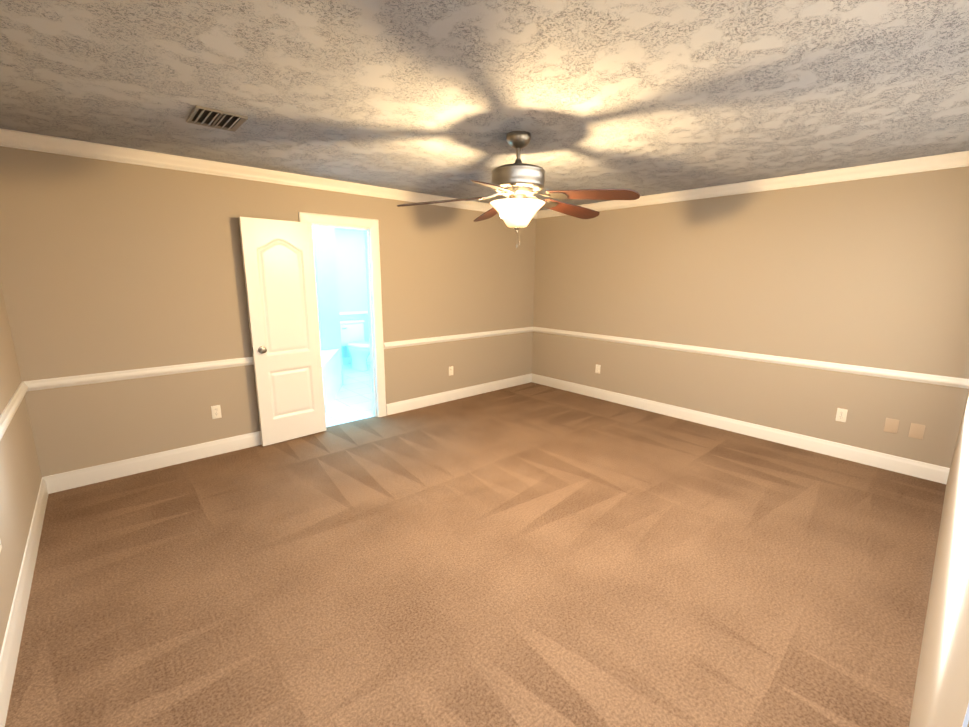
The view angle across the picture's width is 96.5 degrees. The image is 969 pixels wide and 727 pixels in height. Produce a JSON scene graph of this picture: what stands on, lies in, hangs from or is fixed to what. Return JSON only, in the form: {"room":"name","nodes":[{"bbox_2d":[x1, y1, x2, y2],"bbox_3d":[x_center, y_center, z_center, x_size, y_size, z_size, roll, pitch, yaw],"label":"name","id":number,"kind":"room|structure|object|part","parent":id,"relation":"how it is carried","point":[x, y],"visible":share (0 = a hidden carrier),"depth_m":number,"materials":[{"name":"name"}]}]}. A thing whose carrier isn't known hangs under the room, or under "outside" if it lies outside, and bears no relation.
{"room":"empty bedroom","nodes":[
{"label":"empty bedroom","id":0,"kind":"room"},
{"bbox_2d":[0,282,41,653],"bbox_3d":[-1.023,0.253,0.450,0.115,2.440,6.784,-10,15,-41],"label":"wall","id":1,"kind":"structure","parent":0,"point":[20,476],"depth_m":2.39,"materials":[{"name":"beige paint"}]},
{"bbox_2d":[0,380,31,439],"bbox_3d":[-0.972,0.656,0.580,0.028,0.070,6.554,-10,15,-41],"label":"trim","id":2,"kind":"structure","parent":1,"relation":"attached to","point":[11,408],"depth_m":2.48,"materials":[{"name":"white wood"}]},
{"bbox_2d":[0,476,51,726],"bbox_3d":[-0.981,1.377,0.723,0.016,0.130,6.554,-10,15,-41],"label":"baseboard","id":3,"kind":"structure","parent":1,"relation":"attached to","point":[13,634],"depth_m":1.96,"materials":[{"name":"white wood"}]},
{"bbox_2d":[0,146,535,476],"bbox_3d":[-1.262,-0.596,4.622,5.200,2.440,0.115,-10,15,-41],"label":"wall","id":4,"kind":"structure","parent":0,"point":[108,266],"depth_m":3.47,"materials":[{"name":"beige paint"}]},
{"bbox_2d":[32,357,253,390],"bbox_3d":[-2.423,0.034,3.596,1.905,0.070,0.028,-10,15,-41],"label":"trim","id":5,"kind":"structure","parent":4,"relation":"attached to","point":[50,383],"depth_m":3.34,"materials":[{"name":"white wood"}]},
{"bbox_2d":[48,431,261,492],"bbox_3d":[-2.431,0.753,3.747,1.905,0.130,0.016,-10,15,-41],"label":"baseboard","id":6,"kind":"structure","parent":4,"relation":"attached to","point":[144,463],"depth_m":3.49,"materials":[{"name":"white wood"}]},
{"bbox_2d":[211,405,221,418],"bbox_3d":[-2.338,0.423,3.770,0.070,0.115,0.006,-10,15,-41],"label":"outlet","id":7,"kind":"object","parent":4,"relation":"attached to","point":[214,412],"visible":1,"depth_m":3.77,"materials":[{"name":"white plastic"}]},
{"bbox_2d":[0,128,535,218],"bbox_3d":[-1.159,-1.738,4.349,5.110,0.092,0.072,-10,15,-41],"label":"crown molding","id":8,"kind":"structure","parent":4,"relation":"attached to","point":[38,142],"depth_m":3.41,"materials":[{"name":"white wood"}]},
{"bbox_2d":[239,217,325,445],"bbox_3d":[-1.831,-0.270,4.002,0.605,2.018,0.141,-11,16,-44],"label":"door","id":9,"kind":"structure","parent":4,"relation":"in","point":[279,273],"depth_m":3.96,"materials":[{"name":"white wood"}]},
{"bbox_3d":[-1.963,-0.118,3.832,0.066,0.066,0.047,-11,16,-44],"label":"knob","id":10,"kind":"part","parent":9,"relation":"part of","materials":[{"name":"silver metal"}]},
{"bbox_2d":[298,212,385,416],"bbox_3d":[-1.456,-0.411,4.490,0.806,2.128,0.161,-10,15,-41],"label":"door frame","id":11,"kind":"structure","parent":4,"relation":"attached to","point":[326,219],"depth_m":4.60,"materials":[{"name":"white wood"}]},
{"bbox_2d":[384,327,531,348],"bbox_3d":[-0.204,-0.347,5.541,2.405,0.070,0.028,-10,15,-41],"label":"trim","id":12,"kind":"structure","parent":4,"relation":"attached to","point":[404,343],"depth_m":5.37,"materials":[{"name":"white wood"}]},
{"bbox_2d":[386,373,531,414],"bbox_3d":[-0.212,0.372,5.691,2.405,0.130,0.016,-10,15,-41],"label":"baseboard","id":13,"kind":"structure","parent":4,"relation":"attached to","point":[415,403],"depth_m":5.53,"materials":[{"name":"white wood"}]},
{"bbox_2d":[312,226,343,385],"bbox_3d":[-2.378,-0.920,6.184,0.280,2.440,0.750,-10,15,-41],"label":"wall","id":14,"kind":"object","parent":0,"point":[326,281],"visible":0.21,"depth_m":5.87,"materials":[{"name":"white paint"}]},
{"bbox_2d":[325,362,373,426],"bbox_3d":[-1.987,0.365,6.250,3.230,0.100,3.056,-10,15,-41],"label":"floor","id":15,"kind":"structure","parent":0,"point":[352,401],"depth_m":5.53,"materials":[{"name":"white tile"}]},
{"bbox_2d":[321,348,341,413],"bbox_3d":[-2.379,0.182,5.475,1.430,0.562,2.080,-10,15,-41],"label":"bathtub","id":16,"kind":"object","parent":15,"relation":"on","point":[331,372],"visible":0.06,"depth_m":5.46,"materials":[{"name":"white ceramic"}]},
{"bbox_2d":[340,320,369,370],"bbox_3d":[-2.128,-0.302,7.305,0.470,0.785,0.837,-10,15,-41],"label":"toilet","id":17,"kind":"object","parent":15,"relation":"on","point":[354,341],"visible":0.85,"depth_m":7.31,"materials":[{"name":"white ceramic"}]},
{"bbox_3d":[-2.334,-0.531,7.495,0.470,0.415,0.217,-10,15,-41],"label":"tank","id":18,"kind":"part","parent":17,"relation":"part of","materials":[{"name":"white ceramic"}]},
{"bbox_3d":[-2.048,-0.310,7.212,0.380,0.045,0.595,-10,15,-41],"label":"seat lid","id":19,"kind":"part","parent":17,"relation":"part of","materials":[{"name":"white ceramic"}]},
{"bbox_3d":[-2.069,-0.097,7.278,0.372,0.395,0.635,-10,15,-41],"label":"bowl","id":20,"kind":"part","parent":17,"relation":"part of","materials":[{"name":"white ceramic"}]},
{"bbox_2d":[334,228,368,357],"bbox_3d":[-2.959,-1.104,7.071,3.230,2.440,0.115,-10,15,-41],"label":"wall","id":21,"kind":"structure","parent":0,"point":[351,267],"depth_m":7.50,"materials":[{"name":"white paint"}]},
{"bbox_2d":[339,311,369,364],"bbox_3d":[-2.916,-0.353,7.169,3.000,0.930,0.028,-10,15,-41],"label":"trim","id":22,"kind":"structure","parent":21,"relation":"attached to","point":[346,360],"depth_m":7.66,"materials":[{"name":"white"}]},
{"bbox_2d":[5,382,945,726],"bbox_3d":[0.972,1.162,2.418,5.430,0.100,6.724,-10,15,-41],"label":"floor carpet","id":23,"kind":"object","parent":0,"point":[531,554],"visible":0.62,"depth_m":2.25,"materials":[{"name":"brown carpet"}]},
{"bbox_2d":[0,0,968,210],"bbox_3d":[0.967,-1.332,1.934,5.430,0.100,6.784,-10,15,-41],"label":"ceiling","id":24,"kind":"structure","parent":0,"point":[443,98],"depth_m":2.03,"materials":[{"name":"white paint"}]},
{"bbox_2d":[186,105,247,131],"bbox_3d":[-1.539,-1.399,2.486,0.250,0.019,0.310,-10,15,-41],"label":"ceiling vent","id":25,"kind":"object","parent":24,"relation":"in","point":[212,118],"visible":0.98,"depth_m":2.48,"materials":[{"name":"grey metal"}]},
{"bbox_2d":[397,131,639,247],"bbox_3d":[0.264,-1.111,2.823,1.462,0.696,1.491,-10,15,-41],"label":"ceiling fan","id":26,"kind":"object","parent":24,"relation":"hanging from","point":[518,182],"visible":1,"depth_m":2.70,"materials":[{"name":"silver metal"}]},
{"bbox_3d":[-0.283,-1.052,2.810,0.467,0.082,0.429,-10,15,-41],"label":"blade","id":27,"kind":"part","parent":26,"relation":"part of","materials":[{"name":"brown wood"}]},
{"bbox_3d":[0.056,-1.145,3.280,0.312,0.082,0.536,-10,15,-41],"label":"blade","id":28,"kind":"part","parent":26,"relation":"part of","materials":[{"name":"brown wood"}]},
{"bbox_3d":[0.068,-0.956,2.351,0.512,0.082,0.366,-10,15,-41],"label":"blade","id":29,"kind":"part","parent":26,"relation":"part of","materials":[{"name":"brown wood"}]},
{"bbox_3d":[0.214,-0.972,2.833,0.360,0.152,0.360,-10,15,-41],"label":"lamp shade","id":30,"kind":"part","parent":26,"relation":"part of","materials":[{"name":"beige glass"}]},
{"bbox_3d":[0.216,-1.272,2.772,0.344,0.360,0.344,-10,15,-41],"label":"motor","id":31,"kind":"part","parent":26,"relation":"part of","materials":[{"name":"silver metal"}]},
{"bbox_3d":[0.621,-1.106,3.106,0.562,0.082,0.171,-10,15,-41],"label":"blade","id":32,"kind":"part","parent":26,"relation":"part of","materials":[{"name":"brown wood"}]},
{"bbox_3d":[0.626,-0.991,2.539,0.235,0.082,0.557,-10,15,-41],"label":"blade","id":33,"kind":"part","parent":26,"relation":"part of","materials":[{"name":"brown wood"}]},
{"bbox_2d":[532,166,968,467],"bbox_3d":[2.942,-0.428,3.924,0.115,2.440,6.784,-10,15,-41],"label":"wall","id":34,"kind":"structure","parent":0,"point":[871,272],"depth_m":4.01,"materials":[{"name":"beige paint"}]},
{"bbox_2d":[595,364,600,373],"bbox_3d":[1.471,0.073,5.608,0.006,0.115,0.070,-10,15,-41],"label":"outlet","id":35,"kind":"object","parent":34,"relation":"attached to","point":[598,369],"visible":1,"depth_m":5.61,"materials":[{"name":"white plastic"}]},
{"bbox_2d":[532,374,949,483],"bbox_3d":[2.144,0.543,4.924,0.016,0.130,4.328,-10,15,-41],"label":"baseboard","id":36,"kind":"structure","parent":34,"relation":"attached to","point":[923,470],"depth_m":4.20,"materials":[{"name":"white wood"}]},
{"bbox_2d":[532,327,968,388],"bbox_3d":[2.144,-0.177,4.774,0.028,0.070,4.328,-10,15,-41],"label":"trim","id":37,"kind":"structure","parent":34,"relation":"attached to","point":[870,371],"depth_m":4.04,"materials":[{"name":"white wood"}]},
{"bbox_2d":[536,151,968,218],"bbox_3d":[2.162,-1.730,4.415,0.072,0.092,4.254,-10,15,-41],"label":"crown molding","id":38,"kind":"structure","parent":34,"relation":"attached to","point":[957,159],"depth_m":3.78,"materials":[{"name":"white wood"}]},
{"bbox_2d":[836,408,847,421],"bbox_3d":[3.129,0.453,3.790,0.006,0.115,0.070,-10,15,-41],"label":"outlet","id":39,"kind":"object","parent":34,"relation":"attached to","point":[844,415],"visible":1,"depth_m":3.79,"materials":[{"name":"white plastic"}]},
{"bbox_2d":[884,418,899,433],"bbox_3d":[3.345,0.512,3.554,0.007,0.118,0.082,-10,15,-41],"label":"switch plate","id":40,"kind":"object","parent":34,"relation":"attached to","point":[891,425],"visible":1,"depth_m":3.55,"materials":[{"name":"beige plastic"}]},
{"bbox_2d":[908,423,924,439],"bbox_3d":[3.445,0.540,3.446,0.007,0.118,0.082,-10,15,-41],"label":"switch plate","id":41,"kind":"object","parent":34,"relation":"attached to","point":[916,431],"visible":1,"depth_m":3.44,"materials":[{"name":"beige plastic"}]},
{"bbox_2d":[909,390,968,726],"bbox_3d":[2.164,0.002,1.786,3.950,2.440,0.115,-10,15,-41],"label":"wall","id":42,"kind":"structure","parent":0,"point":[941,696],"depth_m":1.20,"materials":[{"name":"beige paint"}]},
{"bbox_2d":[962,703,968,726],"bbox_3d":[0.654,0.246,0.537,0.005,2.440,0.004,-10,15,-41],"label":"trim","id":43,"kind":"structure","parent":42,"relation":"attached to","point":[966,721],"depth_m":0.58,"materials":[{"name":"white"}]}
]}

